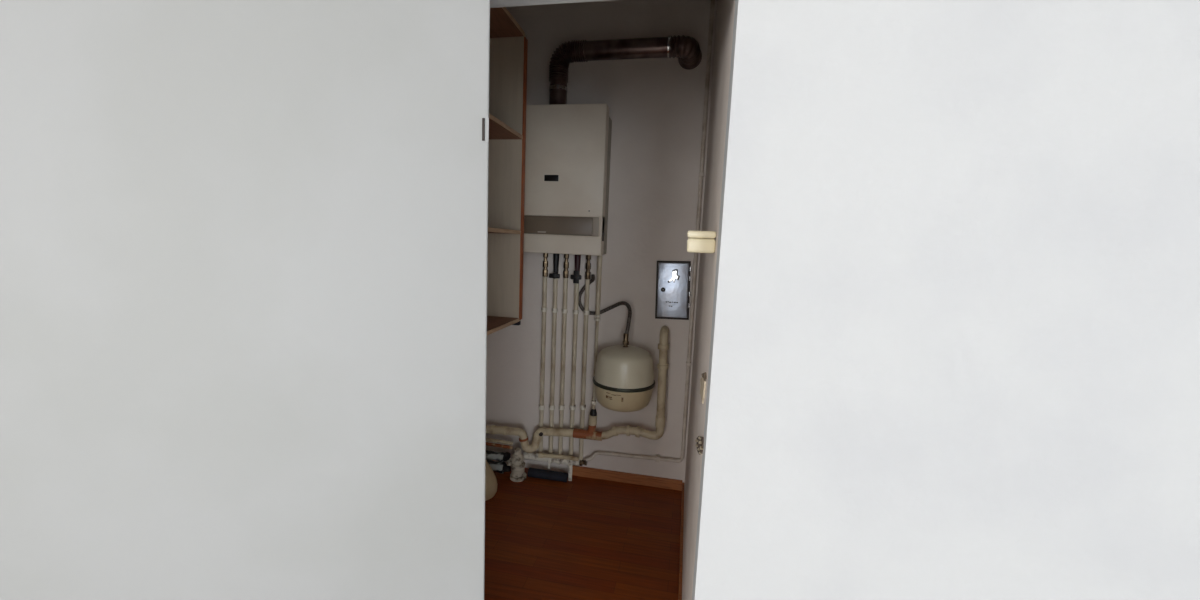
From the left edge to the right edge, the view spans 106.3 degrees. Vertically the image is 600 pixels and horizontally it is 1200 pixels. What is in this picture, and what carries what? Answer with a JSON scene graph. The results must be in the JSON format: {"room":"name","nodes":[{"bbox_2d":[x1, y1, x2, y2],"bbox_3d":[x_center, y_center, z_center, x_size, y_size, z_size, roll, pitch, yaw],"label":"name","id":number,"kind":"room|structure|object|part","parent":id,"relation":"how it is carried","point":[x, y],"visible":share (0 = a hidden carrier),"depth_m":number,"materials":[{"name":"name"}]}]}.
{"room":"hallway","nodes":[
{"label":"hallway","id":0,"kind":"room"},
{"bbox_2d":[484,466,681,599],"bbox_3d":[-0.294,1.271,2.162,1.590,0.080,1.830,4,7,11],"label":"floor","id":1,"kind":"structure","parent":0,"point":[581,538],"depth_m":2.29,"materials":[{"name":"laminate"}]},
{"bbox_2d":[485,460,497,500],"bbox_3d":[-0.707,1.020,2.652,0.204,0.264,0.204,4,7,11],"label":"plastic jug","id":2,"kind":"object","parent":1,"relation":"on","point":[491,484],"visible":0.14,"depth_m":2.61,"materials":[{"name":"beige plastic"}]},
{"bbox_2d":[506,448,525,481],"bbox_3d":[-0.527,1.036,2.854,0.124,0.196,0.104,4,7,11],"label":"valve","id":3,"kind":"object","parent":1,"relation":"on","point":[517,463],"visible":0.99,"depth_m":2.82,"materials":[{"name":"white metal"}]},
{"bbox_2d":[486,450,509,461],"bbox_3d":[-0.694,0.994,2.882,0.260,0.064,0.058,4,7,11],"label":"pipe","id":4,"kind":"object","parent":3,"relation":"attached to","point":[490,455],"visible":0.75,"depth_m":2.86,"materials":[{"name":"black paint"}]},
{"bbox_2d":[487,460,510,472],"bbox_3d":[-0.695,1.065,2.891,0.264,0.073,0.070,4,7,11],"label":"pipe","id":5,"kind":"object","parent":3,"relation":"attached to","point":[500,467],"visible":0.53,"depth_m":2.86,"materials":[{"name":"black paint"}]},
{"bbox_2d":[506,459,511,465],"bbox_3d":[-0.570,1.032,2.862,0.035,0.044,0.044,4,7,11],"label":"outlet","id":6,"kind":"object","parent":3,"relation":"attached to","point":[509,462],"depth_m":2.84,"materials":[{"name":"white metal"}]},
{"bbox_2d":[528,468,567,481],"bbox_3d":[-0.332,1.113,2.865,0.252,0.055,0.055,4,7,11],"label":"tube","id":7,"kind":"object","parent":1,"relation":"on","point":[532,472],"visible":1,"depth_m":2.85,"materials":[{"name":"black plastic"}]},
{"bbox_2d":[524,452,587,480],"bbox_3d":[-0.289,1.064,2.898,0.416,0.150,0.069,4,7,11],"label":"pipe","id":8,"kind":"object","parent":1,"relation":"on","point":[528,456],"visible":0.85,"depth_m":2.87,"materials":[{"name":"white paint"}]},
{"bbox_2d":[538,453,578,460],"bbox_3d":[-0.262,0.993,2.840,0.259,0.039,0.033,4,7,11],"label":"pipe","id":9,"kind":"object","parent":8,"relation":"attached to","point":[540,455],"visible":1,"depth_m":2.83,"materials":[{"name":"beige paint"}]},
{"bbox_2d":[486,0,716,482],"bbox_3d":[-0.066,-0.328,2.808,1.590,2.950,0.120,4,7,11],"label":"wall","id":10,"kind":"structure","parent":0,"point":[656,105],"depth_m":2.69,"materials":[{"name":"white paint"}]},
{"bbox_2d":[524,104,611,255],"bbox_3d":[-0.201,-0.676,2.587,0.515,0.812,0.284,4,7,11],"label":"boiler","id":11,"kind":"object","parent":10,"relation":"attached to","point":[568,153],"visible":0.81,"depth_m":2.45,"materials":[{"name":"white metal"}]},
{"bbox_2d":[538,253,547,453],"bbox_3d":[-0.359,0.350,2.833,0.037,1.302,0.036,4,7,11],"label":"pipe","id":12,"kind":"object","parent":11,"relation":"attached to","point":[545,255],"visible":0.92,"depth_m":2.81,"materials":[{"name":"beige paint"}]},
{"bbox_2d":[549,254,559,453],"bbox_3d":[-0.294,0.356,2.808,0.068,1.302,0.061,4,7,11],"label":"pipe","id":13,"kind":"object","parent":11,"relation":"attached to","point":[554,275],"visible":0.97,"depth_m":2.80,"materials":[{"name":"beige paint"}]},
{"bbox_3d":[-0.276,-0.149,2.735,0.068,0.040,0.040,4,7,11],"label":"valve handle","id":14,"kind":"part","parent":13,"relation":"part of","materials":[{"name":"black plastic"}]},
{"bbox_2d":[558,254,568,454],"bbox_3d":[-0.229,0.358,2.808,0.037,1.302,0.036,4,7,11],"label":"pipe","id":15,"kind":"object","parent":11,"relation":"attached to","point":[566,256],"visible":0.94,"depth_m":2.79,"materials":[{"name":"beige paint"}]},
{"bbox_2d":[569,255,581,455],"bbox_3d":[-0.162,0.364,2.783,0.068,1.302,0.061,4,7,11],"label":"pipe","id":16,"kind":"object","parent":11,"relation":"attached to","point":[576,276],"visible":0.95,"depth_m":2.77,"materials":[{"name":"beige paint"}]},
{"bbox_3d":[-0.143,-0.138,2.710,0.068,0.076,0.040,4,7,11],"label":"valve handle","id":17,"kind":"part","parent":16,"relation":"part of","materials":[{"name":"black plastic"}]},
{"bbox_2d":[579,255,590,459],"bbox_3d":[-0.095,0.367,2.782,0.037,1.302,0.036,4,7,11],"label":"pipe","id":18,"kind":"object","parent":11,"relation":"attached to","point":[588,257],"visible":0.97,"depth_m":2.76,"materials":[{"name":"beige paint"}]},
{"bbox_2d":[592,255,601,408],"bbox_3d":[-0.018,0.197,2.731,0.038,0.946,0.070,2,7,-5],"label":"pipe","id":19,"kind":"object","parent":11,"relation":"attached to","point":[597,315],"visible":0.94,"depth_m":2.72,"materials":[{"name":"beige paint"}]},
{"bbox_2d":[549,35,701,104],"bbox_3d":[0.133,-1.249,2.498,0.836,0.370,0.196,4,7,11],"label":"flue pipe","id":20,"kind":"object","parent":11,"relation":"attached to","point":[686,49],"visible":1,"depth_m":2.43,"materials":[{"name":"brown metal"}]},
{"bbox_2d":[486,326,668,452],"bbox_3d":[-0.198,0.554,2.799,1.212,0.862,0.131,4,7,10],"label":"drain pipe","id":21,"kind":"object","parent":10,"relation":"attached to","point":[663,346],"visible":1,"depth_m":2.74,"materials":[{"name":"beige paint"}]},
{"bbox_2d":[589,415,596,425],"bbox_3d":[-0.044,0.737,2.771,0.050,0.064,0.050,4,7,11],"label":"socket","id":22,"kind":"object","parent":21,"relation":"attached to","point":[592,418],"depth_m":2.75,"materials":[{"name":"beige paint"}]},
{"bbox_2d":[593,345,654,411],"bbox_3d":[0.140,0.441,2.607,0.363,0.373,0.366,4,7,11],"label":"vessel","id":23,"kind":"object","parent":10,"relation":"attached to","point":[623,380],"visible":1,"depth_m":2.47,"materials":[{"name":"beige metal"}]},
{"bbox_2d":[578,274,631,344],"bbox_3d":[0.042,0.044,2.702,0.391,0.382,0.117,8,9,39],"label":"hose","id":24,"kind":"object","parent":23,"relation":"attached to","point":[626,334],"visible":0.87,"depth_m":2.69,"materials":[{"name":"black rubber"}]},
{"bbox_2d":[606,392,622,401],"bbox_3d":[0.079,0.532,2.463,0.102,0.042,0.015,5,8,20],"label":"print","id":25,"kind":"object","parent":23,"relation":"attached to","point":[610,396],"depth_m":2.46},
{"bbox_2d":[572,465,681,490],"bbox_3d":[0.162,1.130,2.863,0.712,0.064,0.015,4,7,11],"label":"baseboard","id":26,"kind":"structure","parent":10,"relation":"attached to","point":[653,481],"depth_m":2.85,"materials":[{"name":"brown wood"}]},
{"bbox_2d":[586,0,714,462],"bbox_3d":[0.270,-0.358,2.646,0.615,2.822,0.048,3,7,9],"label":"pipe","id":27,"kind":"object","parent":10,"relation":"attached to","point":[657,458],"visible":0.98,"depth_m":2.62,"materials":[{"name":"paint"}]},
{"bbox_2d":[655,261,691,319],"bbox_3d":[0.432,-0.057,2.667,0.211,0.353,0.022,4,7,11],"label":"access panel","id":28,"kind":"object","parent":10,"relation":"attached to","point":[673,293],"visible":1,"depth_m":2.66,"materials":[{"name":"grey metal"}]},
{"bbox_3d":[0.434,-0.140,2.650,0.053,0.067,0.009,4,7,11],"label":"latch lever","id":29,"kind":"part","parent":28,"relation":"part of","materials":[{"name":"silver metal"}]},
{"bbox_2d":[682,0,734,599],"bbox_3d":[0.476,-0.178,1.789,0.125,2.950,1.688,4,7,11],"label":"door frame","id":30,"kind":"structure","parent":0,"point":[725,12],"depth_m":1.45,"materials":[{"name":"white paint"}]},
{"bbox_2d":[678,482,683,599],"bbox_3d":[0.366,1.248,2.043,0.013,0.050,1.560,4,7,11],"label":"baseboard","id":31,"kind":"structure","parent":30,"relation":"attached to","point":[682,502],"depth_m":2.19,"materials":[{"name":"brown wood"}]},
{"bbox_2d":[687,230,715,252],"bbox_3d":[0.250,-0.143,1.114,0.068,0.053,0.074,4,7,11],"label":"junction box","id":32,"kind":"object","parent":30,"relation":"attached to","point":[698,241],"visible":1,"depth_m":1.08,"materials":[{"name":"beige plastic"}]},
{"bbox_3d":[0.251,-0.161,1.111,0.068,0.018,0.074,4,7,11],"label":"lid","id":33,"kind":"part","parent":32,"relation":"part of","materials":[{"name":"beige plastic"}]},
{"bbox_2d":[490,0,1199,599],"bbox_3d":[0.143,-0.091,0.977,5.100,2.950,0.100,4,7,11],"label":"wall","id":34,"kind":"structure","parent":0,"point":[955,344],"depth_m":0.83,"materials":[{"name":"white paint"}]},
{"bbox_2d":[0,0,489,599],"bbox_3d":[-0.698,0.346,0.920,0.900,2.014,0.044,1,7,-14],"label":"door","id":35,"kind":"structure","parent":34,"relation":"in","point":[244,243],"depth_m":0.86,"materials":[{"name":"grey paint"}]},
{"bbox_3d":[-0.960,-0.274,2.079,0.120,2.950,1.660,4,7,11],"label":"wall","id":36,"kind":"structure","parent":0,"visible":0},
{"bbox_2d":[486,442,512,448],"bbox_3d":[-0.686,0.938,2.915,0.256,0.027,0.021,4,7,11],"label":"pipe","id":37,"kind":"object","parent":36,"relation":"attached to","point":[487,443],"visible":0.66,"depth_m":2.90,"materials":[{"name":"brown plastic"}]},
{"bbox_2d":[486,438,512,444],"bbox_3d":[-0.685,0.910,2.912,0.256,0.027,0.021,4,7,11],"label":"pipe","id":38,"kind":"object","parent":36,"relation":"attached to","point":[487,439],"visible":0.66,"depth_m":2.90,"materials":[{"name":"beige paint"}]},
{"bbox_2d":[487,7,527,334],"bbox_3d":[-0.709,-0.535,1.800,0.443,1.442,1.113,4,7,11],"label":"shelf unit","id":39,"kind":"object","parent":36,"relation":"attached to","point":[508,40],"visible":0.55,"depth_m":2.27,"materials":[{"name":"beige laminate"}]}
]}

